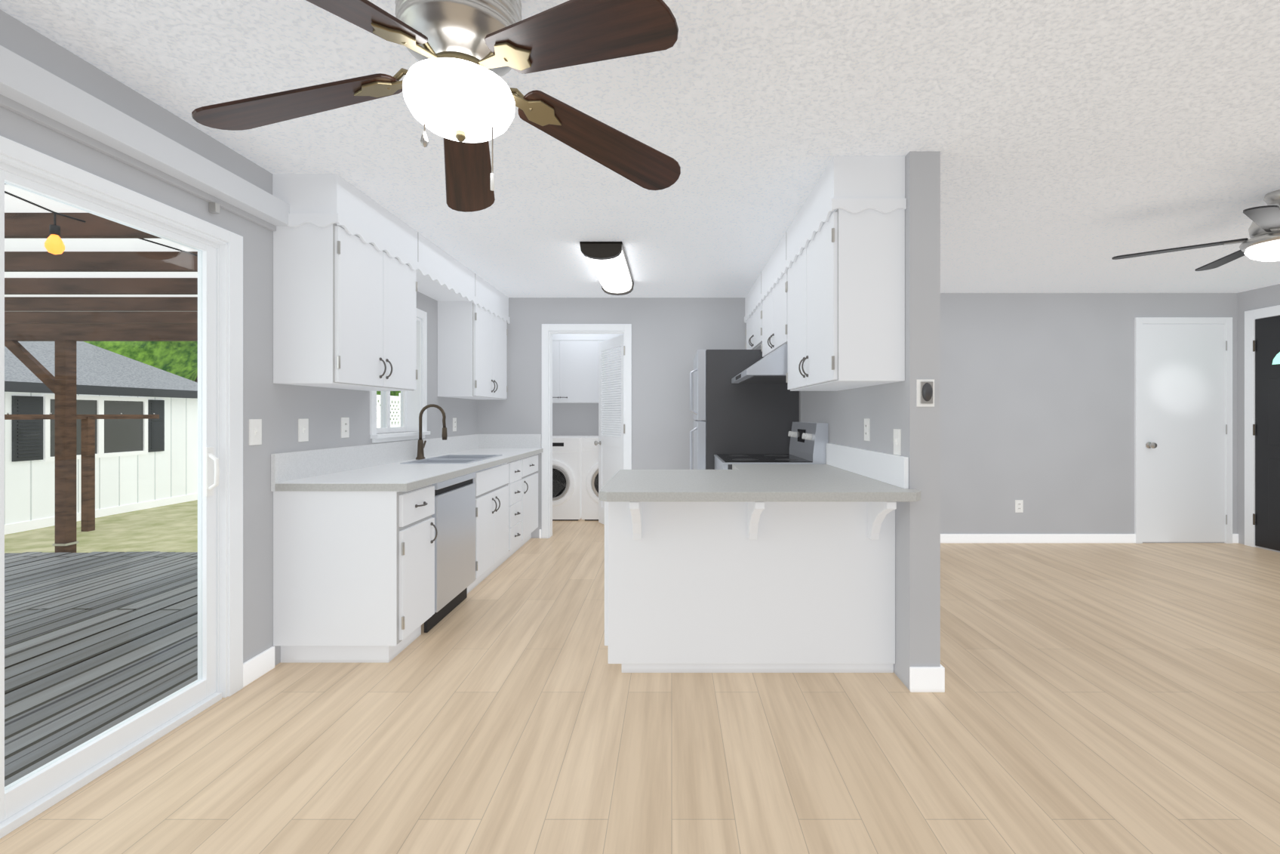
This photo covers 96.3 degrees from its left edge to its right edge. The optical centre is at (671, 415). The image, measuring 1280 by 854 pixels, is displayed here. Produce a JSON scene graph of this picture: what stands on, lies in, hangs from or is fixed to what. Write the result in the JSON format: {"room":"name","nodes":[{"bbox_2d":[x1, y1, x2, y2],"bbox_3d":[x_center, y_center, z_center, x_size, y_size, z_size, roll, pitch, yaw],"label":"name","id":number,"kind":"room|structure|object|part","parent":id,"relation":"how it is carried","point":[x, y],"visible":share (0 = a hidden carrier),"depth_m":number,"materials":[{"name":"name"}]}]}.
{"room":"dining area","nodes":[
{"label":"dining area","id":0,"kind":"room"},
{"bbox_2d":[0,9,476,665],"bbox_3d":[-1.945,0.025,1.925,0.150,2.310,10.550,0,0,0],"label":"wall","id":1,"kind":"structure","parent":0,"point":[279,406],"depth_m":2.56,"materials":[{"name":"grey paint"}]},
{"bbox_2d":[0,135,243,838],"bbox_3d":[-1.915,0.203,1.489,0.159,1.953,1.974,0,0,0],"label":"door frame","id":2,"kind":"structure","parent":1,"relation":"attached to","point":[220,250],"depth_m":2.29,"materials":[{"name":"white plastic"}]},
{"bbox_2d":[0,45,289,230],"bbox_3d":[-1.827,-0.902,-0.262,0.084,0.165,5.877,0,0,0],"label":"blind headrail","id":3,"kind":"structure","parent":1,"relation":"attached to","point":[27,90],"depth_m":1.88,"materials":[{"name":"grey paint"}]},
{"bbox_2d":[249,418,261,445],"bbox_3d":[-1.862,0.075,2.549,0.015,0.113,0.074,0,0,0],"label":"switch plates","id":4,"kind":"object","parent":1,"relation":"attached to","point":[255,431],"depth_m":2.56,"materials":[{"name":"white plastic"}]},
{"bbox_2d":[298,418,308,441],"bbox_3d":[-1.862,0.076,2.880,0.015,0.111,0.077,0,0,0],"label":"switch plates","id":5,"kind":"object","parent":1,"relation":"attached to","point":[303,423],"depth_m":2.89,"materials":[{"name":"white plastic"}]},
{"bbox_2d":[341,417,349,437],"bbox_3d":[-1.862,0.071,3.250,0.015,0.112,0.075,0,0,0],"label":"outlet","id":6,"kind":"object","parent":1,"relation":"attached to","point":[345,421],"depth_m":3.26,"materials":[{"name":"white plastic"}]},
{"bbox_2d":[272,173,510,399],"bbox_3d":[-1.702,-0.639,4.080,0.330,0.979,2.833,0,0,0],"label":"upper cabinet","id":7,"kind":"object","parent":1,"relation":"attached to","point":[349,273],"visible":0.98,"depth_m":2.95,"materials":[{"name":"white paint"}]},
{"bbox_2d":[369,307,430,442],"bbox_3d":[-1.923,-0.304,3.940,0.195,0.952,0.800,0,0,0],"label":"window","id":8,"kind":"structure","parent":1,"relation":"in","point":[412,402],"depth_m":4.25,"materials":[{"name":"white"}]},
{"bbox_2d":[452,417,456,430],"bbox_3d":[-1.862,0.078,4.888,0.015,0.111,0.068,0,0,0],"label":"outlet","id":9,"kind":"object","parent":1,"relation":"attached to","point":[454,419],"depth_m":4.91,"materials":[{"name":"white plastic"}]},
{"bbox_2d":[552,403,615,435],"bbox_3d":[-1.025,0.025,6.400,1.690,2.310,1.560,0,0,0],"label":"wall","id":10,"kind":"structure","parent":0,"point":[568,419],"depth_m":7.06,"materials":[{"name":"grey paint"}]},
{"bbox_2d":[552,333,623,403],"bbox_3d":[-1.085,-0.639,6.871,1.560,0.978,0.368,0,0,0],"label":"laundry cabinets","id":11,"kind":"object","parent":10,"relation":"attached to","point":[575,356],"visible":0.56,"depth_m":6.72,"materials":[{"name":"white paint"}]},
{"bbox_2d":[476,297,746,538],"bbox_3d":[-0.360,0.025,5.560,3.020,2.310,0.120,0,0,0],"label":"wall","id":12,"kind":"structure","parent":0,"point":[668,333],"depth_m":5.50,"materials":[{"name":"grey paint"}]},
{"bbox_2d":[541,323,631,538],"bbox_3d":[-0.816,0.152,5.552,0.863,2.055,0.136,0,0,0],"label":"trim","id":13,"kind":"structure","parent":12,"relation":"attached to","point":[548,330],"depth_m":5.48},
{"bbox_2d":[623,345,624,433],"bbox_3d":[-0.454,0.155,5.485,0.016,1.640,0.006,0,0,0],"label":"door hinge","id":14,"kind":"object","parent":13,"relation":"attached to","point":[623,346],"depth_m":5.48,"materials":[{"name":"white metal"}]},
{"bbox_2d":[593,334,623,524],"bbox_3d":[-0.617,0.186,5.949,0.174,1.964,0.715,0,0,-28],"label":"laundry door","id":15,"kind":"structure","parent":12,"relation":"in","point":[610,448],"depth_m":6.00,"materials":[{"name":"white wood"}]},
{"bbox_2d":[0,518,1279,853],"bbox_3d":[1.680,1.230,1.925,7.400,0.100,10.550,0,0,0],"label":"floor","id":16,"kind":"structure","parent":0,"point":[1097,697],"depth_m":2.06,"materials":[{"name":"laminate"}]},
{"bbox_2d":[273,453,538,662],"bbox_3d":[-1.552,0.768,4.088,0.630,0.823,2.817,0,0,0],"label":"base cabinet","id":17,"kind":"object","parent":16,"relation":"on","point":[354,571],"visible":0.94,"depth_m":2.68,"materials":[{"name":"white paint"}]},
{"bbox_2d":[270,403,543,491],"bbox_3d":[-1.550,0.215,4.080,0.634,0.589,2.834,0,0,0],"label":"countertop","id":18,"kind":"structure","parent":17,"relation":"on","point":[403,466],"depth_m":3.36,"materials":[{"name":"laminate"}]},
{"bbox_2d":[400,454,502,483],"bbox_3d":[-1.545,0.409,4.100,0.436,0.200,0.776,0,0,0],"label":"sink","id":19,"kind":"object","parent":18,"relation":"in","point":[447,459],"depth_m":4.08,"materials":[{"name":"silver metal"}]},
{"bbox_2d":[424,471,475,632],"bbox_3d":[-1.540,0.767,3.390,0.555,0.815,0.608,0,0,0],"label":"dishwasher","id":20,"kind":"object","parent":16,"relation":"on","point":[454,515],"visible":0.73,"depth_m":3.31,"materials":[{"name":"grey metal"}]},
{"bbox_2d":[552,435,588,520],"bbox_3d":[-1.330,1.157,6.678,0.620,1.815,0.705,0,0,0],"label":"washer","id":21,"kind":"object","parent":16,"relation":"on","point":[566,449],"visible":0.45,"depth_m":6.37,"materials":[{"name":"white metal"}]},
{"bbox_2d":[581,435,618,520],"bbox_3d":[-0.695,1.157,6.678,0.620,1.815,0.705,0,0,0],"label":"dryer","id":22,"kind":"object","parent":16,"relation":"on","point":[589,451],"visible":0.31,"depth_m":6.37,"materials":[{"name":"white metal"}]},
{"bbox_2d":[689,349,799,469],"bbox_3d":[0.576,0.330,4.952,0.862,1.700,0.864,0,0,0],"label":"refrigerator","id":23,"kind":"object","parent":16,"relation":"on","point":[730,418],"visible":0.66,"depth_m":4.52,"materials":[{"name":"grey metal"}]},
{"bbox_2d":[604,501,896,672],"bbox_3d":[0.354,0.768,3.027,1.326,0.823,1.325,0,0,0],"label":"base cabinet","id":24,"kind":"object","parent":16,"relation":"on","point":[690,586],"visible":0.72,"depth_m":2.60,"materials":[{"name":"white paint"}]},
{"bbox_2d":[599,443,920,501],"bbox_3d":[0.369,0.268,3.022,1.342,0.175,1.345,0,0,0],"label":"countertop","id":25,"kind":"structure","parent":24,"relation":"on","point":[849,473],"depth_m":2.61,"materials":[{"name":"grey laminate"}]},
{"bbox_2d":[713,421,828,469],"bbox_3d":[0.647,0.616,4.080,0.736,1.129,0.750,0,0,0],"label":"stove","id":26,"kind":"object","parent":16,"relation":"on","point":[808,440],"visible":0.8,"depth_m":3.84,"materials":[{"name":"grey metal"}]},
{"bbox_2d":[0,0,1279,297],"bbox_3d":[1.680,-1.180,1.925,7.400,0.100,10.550,0,0,0],"label":"ceiling","id":27,"kind":"structure","parent":0,"point":[1071,136],"depth_m":2.23,"materials":[{"name":"white paint"}]},
{"bbox_2d":[191,0,680,212],"bbox_3d":[-0.569,-0.843,1.414,1.193,0.575,1.238,0,0,0],"label":"ceiling fan","id":28,"kind":"object","parent":27,"relation":"attached to","point":[456,90],"visible":1,"depth_m":1.33,"materials":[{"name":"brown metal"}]},
{"bbox_3d":[-0.887,-0.787,1.415,0.572,0.041,0.160,-12,12,1],"label":"blade","id":29,"kind":"part","parent":28,"relation":"part of","materials":[{"name":"brown wood"}]},
{"bbox_3d":[-0.638,-0.787,1.063,0.160,0.041,0.572,12,15,16],"label":"blade","id":30,"kind":"part","parent":28,"relation":"part of","materials":[{"name":"brown wood"}]},
{"bbox_3d":[-0.628,-0.787,1.760,0.160,0.041,0.572,-12,-8,-19],"label":"blade","id":31,"kind":"part","parent":28,"relation":"part of","materials":[{"name":"brown wood"}]},
{"bbox_3d":[-0.226,-0.787,1.190,0.572,0.041,0.160,14,-3,36],"label":"blade","id":32,"kind":"part","parent":28,"relation":"part of","materials":[{"name":"brown wood"}]},
{"bbox_3d":[-0.220,-0.787,1.621,0.572,0.041,0.160,14,-20,-34],"label":"blade","id":33,"kind":"part","parent":28,"relation":"part of","materials":[{"name":"brown wood"}]},
{"bbox_2d":[579,241,633,295],"bbox_3d":[-0.460,-1.075,4.300,0.275,0.108,1.160,0,0,0],"label":"ceiling light","id":34,"kind":"object","parent":27,"relation":"attached to","point":[608,260],"depth_m":4.01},
{"bbox_2d":[1111,189,1279,270],"bbox_3d":[3.156,-0.960,2.904,1.265,0.340,1.317,0,0,0],"label":"room ceiling fan","id":35,"kind":"object","parent":27,"relation":"attached to","point":[1263,244],"visible":1,"depth_m":2.90,"materials":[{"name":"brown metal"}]},
{"bbox_3d":[2.781,-0.905,3.124,0.599,0.014,0.110,-1,4,35],"label":"blade","id":36,"kind":"part","parent":35,"relation":"part of","materials":[{"name":"black"}]},
{"bbox_3d":[3.214,-0.905,3.272,0.110,0.014,0.599,-5,-3,17],"label":"blade","id":37,"kind":"part","parent":35,"relation":"part of","materials":[{"name":"black"}]},
{"bbox_3d":[2.789,-0.905,2.666,0.599,0.014,0.110,-1,6,-37],"label":"blade","id":38,"kind":"part","parent":35,"relation":"part of","materials":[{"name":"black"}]},
{"bbox_2d":[799,150,940,689],"bbox_3d":[1.085,0.025,3.975,0.130,2.310,3.050,0,0,0],"label":"wall","id":39,"kind":"structure","parent":0,"point":[888,407],"depth_m":2.45,"materials":[{"name":"grey paint"}]},
{"bbox_2d":[243,529,1238,692],"bbox_3d":[1.680,1.127,1.150,7.100,0.105,8.700,0,0,0],"label":"trim","id":40,"kind":"structure","parent":39,"relation":"attached to","point":[921,678],"depth_m":5.28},
{"bbox_2d":[744,156,906,390],"bbox_3d":[0.847,-0.639,3.988,0.340,0.979,3.018,0,0,0],"label":"upper cabinet","id":41,"kind":"object","parent":39,"relation":"attached to","point":[832,290],"visible":0.99,"depth_m":2.50,"materials":[{"name":"white paint"}]},
{"bbox_2d":[731,343,787,383],"bbox_3d":[0.741,-0.345,4.015,0.552,0.200,0.910,0,0,0],"label":"range hood","id":42,"kind":"object","parent":41,"relation":"attached to","point":[772,368],"visible":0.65,"depth_m":3.56,"materials":[{"name":"silver metal"}]},
{"bbox_2d":[864,418,869,440],"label":"outlet","id":43,"kind":"object","parent":39,"relation":"attached to","point":[866,420],"depth_m":2.97,"materials":[{"name":"white plastic"}]},
{"bbox_2d":[893,428,901,455],"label":"light switch","id":44,"kind":"object","parent":39,"relation":"attached to","point":[896,432],"depth_m":2.57,"materials":[{"name":"white plastic"}]},
{"bbox_2d":[916,379,934,406],"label":"thermostat","id":45,"kind":"object","parent":39,"relation":"attached to","point":[924,392],"depth_m":2.44,"materials":[{"name":"white plastic"}]},
{"bbox_2d":[940,292,1236,542],"bbox_3d":[3.265,0.025,5.350,4.230,2.310,0.120,0,0,0],"label":"wall","id":46,"kind":"structure","parent":0,"point":[1037,389],"depth_m":5.29,"materials":[{"name":"grey paint"}]},
{"bbox_2d":[1015,499,1023,512],"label":"outlet","id":47,"kind":"object","parent":46,"relation":"attached to","point":[1019,503],"depth_m":5.28,"materials":[{"name":"white plastic"}]},
{"bbox_2d":[1134,316,1232,543],"bbox_3d":[4.723,0.139,5.249,0.889,2.082,0.082,0,0,0],"label":"door","id":48,"kind":"structure","parent":0,"point":[1183,365],"depth_m":5.28,"materials":[{"name":"white wood"}]},
{"bbox_2d":[1236,283,1279,552],"bbox_3d":[5.305,0.025,0.970,0.150,2.310,8.640,0,0,0],"label":"wall","id":49,"kind":"structure","parent":0,"point":[1269,296],"depth_m":5.25,"materials":[{"name":"grey paint"}]},
{"bbox_2d":[1244,304,1279,550],"bbox_3d":[5.218,0.117,4.670,0.024,2.125,1.070,0,0,0],"label":"trim","id":50,"kind":"structure","parent":49,"relation":"attached to","point":[1262,336],"depth_m":5.05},
{"label":"outside","id":51,"kind":"structure","parent":0,"visible":0},
{"bbox_2d":[4,183,400,786],"bbox_3d":[-30.727,-2.302,15.000,58.546,8.163,90.000,0,0,0],"label":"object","id":52,"kind":"structure","parent":51,"point":[101,313],"depth_m":4.52,"materials":[{"name":"clear glass"}]}
]}

